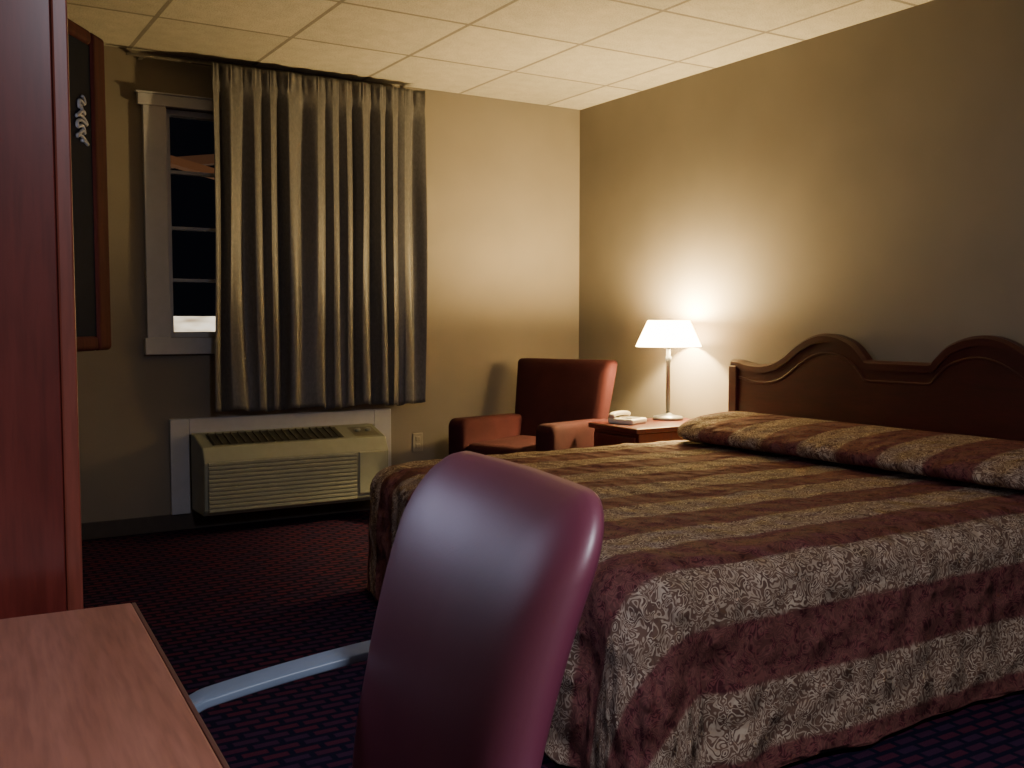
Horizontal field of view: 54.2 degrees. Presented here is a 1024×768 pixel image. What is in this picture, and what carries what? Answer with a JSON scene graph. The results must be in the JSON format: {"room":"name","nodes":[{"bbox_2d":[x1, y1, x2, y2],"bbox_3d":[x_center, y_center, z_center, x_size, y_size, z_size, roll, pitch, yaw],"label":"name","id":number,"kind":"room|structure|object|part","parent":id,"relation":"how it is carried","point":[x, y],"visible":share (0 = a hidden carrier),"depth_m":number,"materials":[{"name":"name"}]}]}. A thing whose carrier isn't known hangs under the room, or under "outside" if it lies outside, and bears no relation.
{"room":"hotel room","nodes":[
{"label":"hotel room","id":0,"kind":"room"},
{"bbox_2d":[77,46,579,522],"bbox_3d":[-1.427,-0.496,5.715,4.620,2.550,0.150,-2,4,-31],"label":"wall","id":1,"kind":"structure","parent":0,"point":[503,176],"depth_m":6.22,"materials":[{"name":"paint"}]},
{"bbox_2d":[134,89,215,354],"bbox_3d":[-1.337,-0.870,5.685,1.525,1.380,0.135,-2,4,-31],"label":"window","id":2,"kind":"structure","parent":1,"relation":"in","point":[178,146],"depth_m":5.42,"materials":[{"name":"white paint"}]},
{"bbox_3d":[-1.358,-0.881,5.713,1.210,1.220,0.065,-2,4,-31],"label":"sash","id":3,"kind":"part","parent":2,"relation":"part of","materials":[{"name":"white paint"}]},
{"bbox_3d":[-1.361,-0.882,5.718,1.160,1.170,0.004,-2,4,-31],"label":"glass","id":4,"kind":"part","parent":2,"relation":"part of","materials":[{"name":"black glass"}]},
{"bbox_2d":[126,52,302,75],"bbox_3d":[-1.288,-1.722,5.586,1.660,0.014,0.085,-2,4,-31],"label":"curtain rod","id":5,"kind":"object","parent":1,"relation":"attached to","point":[139,56],"visible":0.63,"depth_m":5.22,"materials":[{"name":"brown metal"}]},
{"bbox_2d":[212,62,427,411],"bbox_3d":[-1.065,-0.788,5.681,1.282,1.873,0.111,-2,4,-31],"label":"curtain","id":6,"kind":"object","parent":5,"relation":"hanging from","point":[321,297],"visible":1,"depth_m":5.66,"materials":[{"name":"beige fabric"}]},
{"bbox_2d":[81,500,369,539],"bbox_3d":[-1.384,0.736,5.722,4.320,0.090,0.012,-2,4,-31],"label":"baseboard","id":7,"kind":"structure","parent":1,"relation":"attached to","point":[162,523],"depth_m":5.49,"materials":[{"name":"plastic"}]},
{"bbox_2d":[169,408,390,514],"bbox_3d":[-1.294,0.429,5.748,1.300,0.520,0.030,-2,4,-31],"label":"trim","id":8,"kind":"structure","parent":1,"relation":"attached to","point":[180,430],"depth_m":5.55,"materials":[{"name":"white paint"}]},
{"bbox_2d":[191,423,387,516],"bbox_3d":[-1.227,0.466,5.604,1.050,0.424,0.288,-2,4,-31],"label":"air conditioner","id":9,"kind":"object","parent":1,"relation":"attached to","point":[232,472],"visible":0.96,"depth_m":5.46,"materials":[{"name":"beige plastic"}]},
{"bbox_2d":[205,427,343,444],"bbox_3d":[-1.305,0.287,5.538,0.740,0.043,0.150,-2,4,-31],"label":"vent","id":10,"kind":"object","parent":9,"relation":"attached to","point":[309,435],"depth_m":5.53,"materials":[{"name":"black plastic"}]},
{"bbox_2d":[208,452,356,512],"bbox_3d":[-1.235,0.531,5.448,0.830,0.264,0.022,-2,4,-31],"label":"grille","id":11,"kind":"object","parent":9,"relation":"attached to","point":[271,481],"depth_m":5.43,"materials":[{"name":"beige plastic"}]},
{"bbox_3d":[-0.864,0.273,5.803,0.150,0.038,0.130,-2,4,-31],"label":"control panel","id":12,"kind":"part","parent":9,"relation":"part of","materials":[{"name":"beige plastic"}]},
{"bbox_3d":[-0.795,0.501,5.715,0.170,0.240,0.016,-2,4,-31],"label":"control door","id":13,"kind":"part","parent":9,"relation":"part of","materials":[{"name":"beige plastic"}]},
{"bbox_2d":[412,433,422,451],"bbox_3d":[-0.583,0.361,6.191,0.070,0.116,0.012,-2,4,-31],"label":"wall outlet","id":14,"kind":"object","parent":1,"relation":"attached to","point":[417,438],"visible":1,"depth_m":6.19,"materials":[{"name":"beige plastic"}]},
{"bbox_2d":[67,0,932,109],"bbox_3d":[0.744,-1.599,2.097,4.620,0.100,8.460,-2,4,-31],"label":"ceiling","id":15,"kind":"structure","parent":0,"point":[569,54],"depth_m":4.97,"materials":[{"name":"tile"}]},
{"bbox_2d":[82,510,1023,767],"bbox_3d":[0.744,1.056,2.262,4.620,0.120,8.460,-2,4,-31],"label":"floor","id":16,"kind":"structure","parent":0,"point":[225,602],"depth_m":3.63,"materials":[{"name":"carpet"}]},
{"bbox_2d":[0,0,110,618],"bbox_3d":[-1.085,-0.012,1.879,0.850,2.060,1.333,-2,4,-31],"label":"armoire","id":17,"kind":"object","parent":16,"relation":"on","point":[55,270],"visible":0.82,"depth_m":1.41,"materials":[{"name":"brown wood"}]},
{"bbox_3d":[-0.868,-0.008,1.814,0.022,1.900,0.904,-2,4,-31],"label":"frame","id":18,"kind":"part","parent":17,"relation":"part of","materials":[{"name":"brown wood"}]},
{"bbox_3d":[-1.085,-0.481,2.406,0.010,0.735,0.310,0,4,3],"label":"door panel","id":19,"kind":"part","parent":17,"relation":"part of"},
{"bbox_3d":[-1.086,-0.481,2.406,0.028,0.810,0.460,0,4,3],"label":"door frame","id":20,"kind":"part","parent":17,"relation":"part of","materials":[{"name":"brown wood"}]},
{"bbox_2d":[0,602,229,767],"bbox_3d":[-0.489,0.713,0.762,0.552,0.750,1.150,-2,4,-28],"label":"desk","id":21,"kind":"object","parent":16,"relation":"on","point":[95,687],"visible":1,"depth_m":1.02,"materials":[{"name":"laminate"}]},
{"bbox_2d":[189,451,603,767],"bbox_3d":[-0.281,0.586,1.087,0.673,0.963,0.594,-1,4,-23],"label":"office chair","id":22,"kind":"object","parent":16,"relation":"on","point":[492,565],"visible":0.9,"depth_m":1.08,"materials":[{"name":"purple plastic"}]},
{"bbox_3d":[-0.263,0.526,1.299,0.326,0.318,0.179,-2,4,-28],"label":"armrest","id":23,"kind":"part","parent":22,"relation":"part of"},
{"bbox_3d":[-0.057,0.374,1.165,0.182,0.550,0.476,-1,4,-23],"label":"backrest","id":24,"kind":"part","parent":22,"relation":"part of","materials":[{"name":"purple leather"}]},
{"bbox_2d":[449,358,616,454],"bbox_3d":[0.147,0.316,5.916,0.722,0.905,0.804,2,4,34],"label":"armchair","id":25,"kind":"object","parent":16,"relation":"on","point":[556,401],"visible":0.51,"depth_m":5.99,"materials":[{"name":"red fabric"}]},
{"bbox_3d":[-0.130,0.426,6.048,0.122,0.488,0.700,2,4,34],"label":"arm","id":26,"kind":"part","parent":25,"relation":"part of","materials":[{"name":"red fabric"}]},
{"bbox_2d":[467,435,535,454],"bbox_3d":[0.088,0.396,5.838,0.490,0.125,0.580,2,4,34],"label":"seat cushion","id":27,"kind":"object","parent":25,"relation":"on","point":[486,444],"depth_m":5.72,"materials":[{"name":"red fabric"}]},
{"bbox_3d":[0.303,0.144,6.140,0.675,0.590,0.241,2,4,34],"label":"backrest","id":28,"kind":"part","parent":25,"relation":"part of","materials":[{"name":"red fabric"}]},
{"bbox_3d":[0.366,0.447,5.712,0.122,0.488,0.700,2,4,34],"label":"arm","id":29,"kind":"part","parent":25,"relation":"part of","materials":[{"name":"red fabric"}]},
{"bbox_2d":[588,418,689,446],"bbox_3d":[0.805,0.501,5.587,0.652,0.575,0.435,-2,4,-31],"label":"nightstand","id":30,"kind":"object","parent":16,"relation":"on","point":[605,434],"visible":0.22,"depth_m":5.38,"materials":[{"name":"brown wood"}]},
{"bbox_3d":[0.555,0.371,5.428,0.016,0.195,0.360,-2,4,-31],"label":"drawer","id":31,"kind":"part","parent":30,"relation":"part of","materials":[{"name":"brown wood"}]},
{"bbox_2d":[608,411,646,424],"bbox_3d":[0.638,0.184,5.527,0.160,0.064,0.178,3,5,38],"label":"telephone","id":32,"kind":"object","parent":30,"relation":"on","point":[627,419],"visible":1,"depth_m":5.49,"materials":[{"name":"white plastic"}]},
{"bbox_2d":[636,319,701,420],"bbox_3d":[0.894,-0.084,5.720,0.372,0.578,0.372,-2,4,-31],"label":"table lamp","id":33,"kind":"object","parent":30,"relation":"on","point":[667,333],"visible":1,"depth_m":5.59,"materials":[{"name":"white fabric"}]},
{"bbox_3d":[0.894,-0.023,5.724,0.034,0.385,0.034,-2,4,-31],"label":"stem","id":34,"kind":"part","parent":33,"relation":"part of","materials":[{"name":"grey metal"}]},
{"bbox_3d":[0.894,-0.288,5.707,0.372,0.149,0.372,-2,4,-31],"label":"lamp shade","id":35,"kind":"part","parent":33,"relation":"part of","materials":[{"name":"white fabric"}]},
{"bbox_2d":[728,333,1023,440],"bbox_3d":[0.864,0.348,4.007,2.190,1.078,2.120,-2,4,-31],"label":"headboard","id":36,"kind":"object","parent":16,"relation":"on","point":[974,386],"visible":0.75,"depth_m":4.53,"materials":[{"name":"wood"}]},
{"bbox_3d":[1.217,0.348,5.434,0.070,0.900,0.060,-2,4,-31],"label":"post","id":37,"kind":"part","parent":36,"relation":"part of","materials":[{"name":"brown wood"}]},
{"bbox_3d":[1.764,-0.119,4.530,0.080,0.210,2.101,-2,4,-31],"label":"moulding","id":38,"kind":"part","parent":36,"relation":"part of","materials":[{"name":"brown wood"}]},
{"bbox_3d":[1.738,-0.046,4.519,0.008,0.178,2.027,-2,4,-31],"label":"moulding","id":39,"kind":"part","parent":36,"relation":"part of","materials":[{"name":"brown wood"}]},
{"bbox_2d":[367,440,1023,767],"bbox_3d":[0.722,0.613,3.793,2.413,0.535,2.260,-2,4,-31],"label":"bedspread","id":40,"kind":"object","parent":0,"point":[744,608],"visible":0.66,"depth_m":2.68,"materials":[{"name":"fabric"}]},
{"bbox_2d":[677,411,1023,489],"bbox_3d":[1.452,0.251,4.256,0.588,0.126,1.940,-2,4,-31],"label":"bolster pillow","id":41,"kind":"object","parent":40,"relation":"on","point":[994,462],"visible":1,"depth_m":3.97,"materials":[{"name":"fabric"}]},
{"bbox_2d":[579,0,1023,418],"bbox_3d":[2.650,-0.349,3.345,0.150,2.550,8.160,-2,4,-31],"label":"wall","id":42,"kind":"structure","parent":0,"point":[863,182],"depth_m":5.01,"materials":[{"name":"paint"}]}
]}

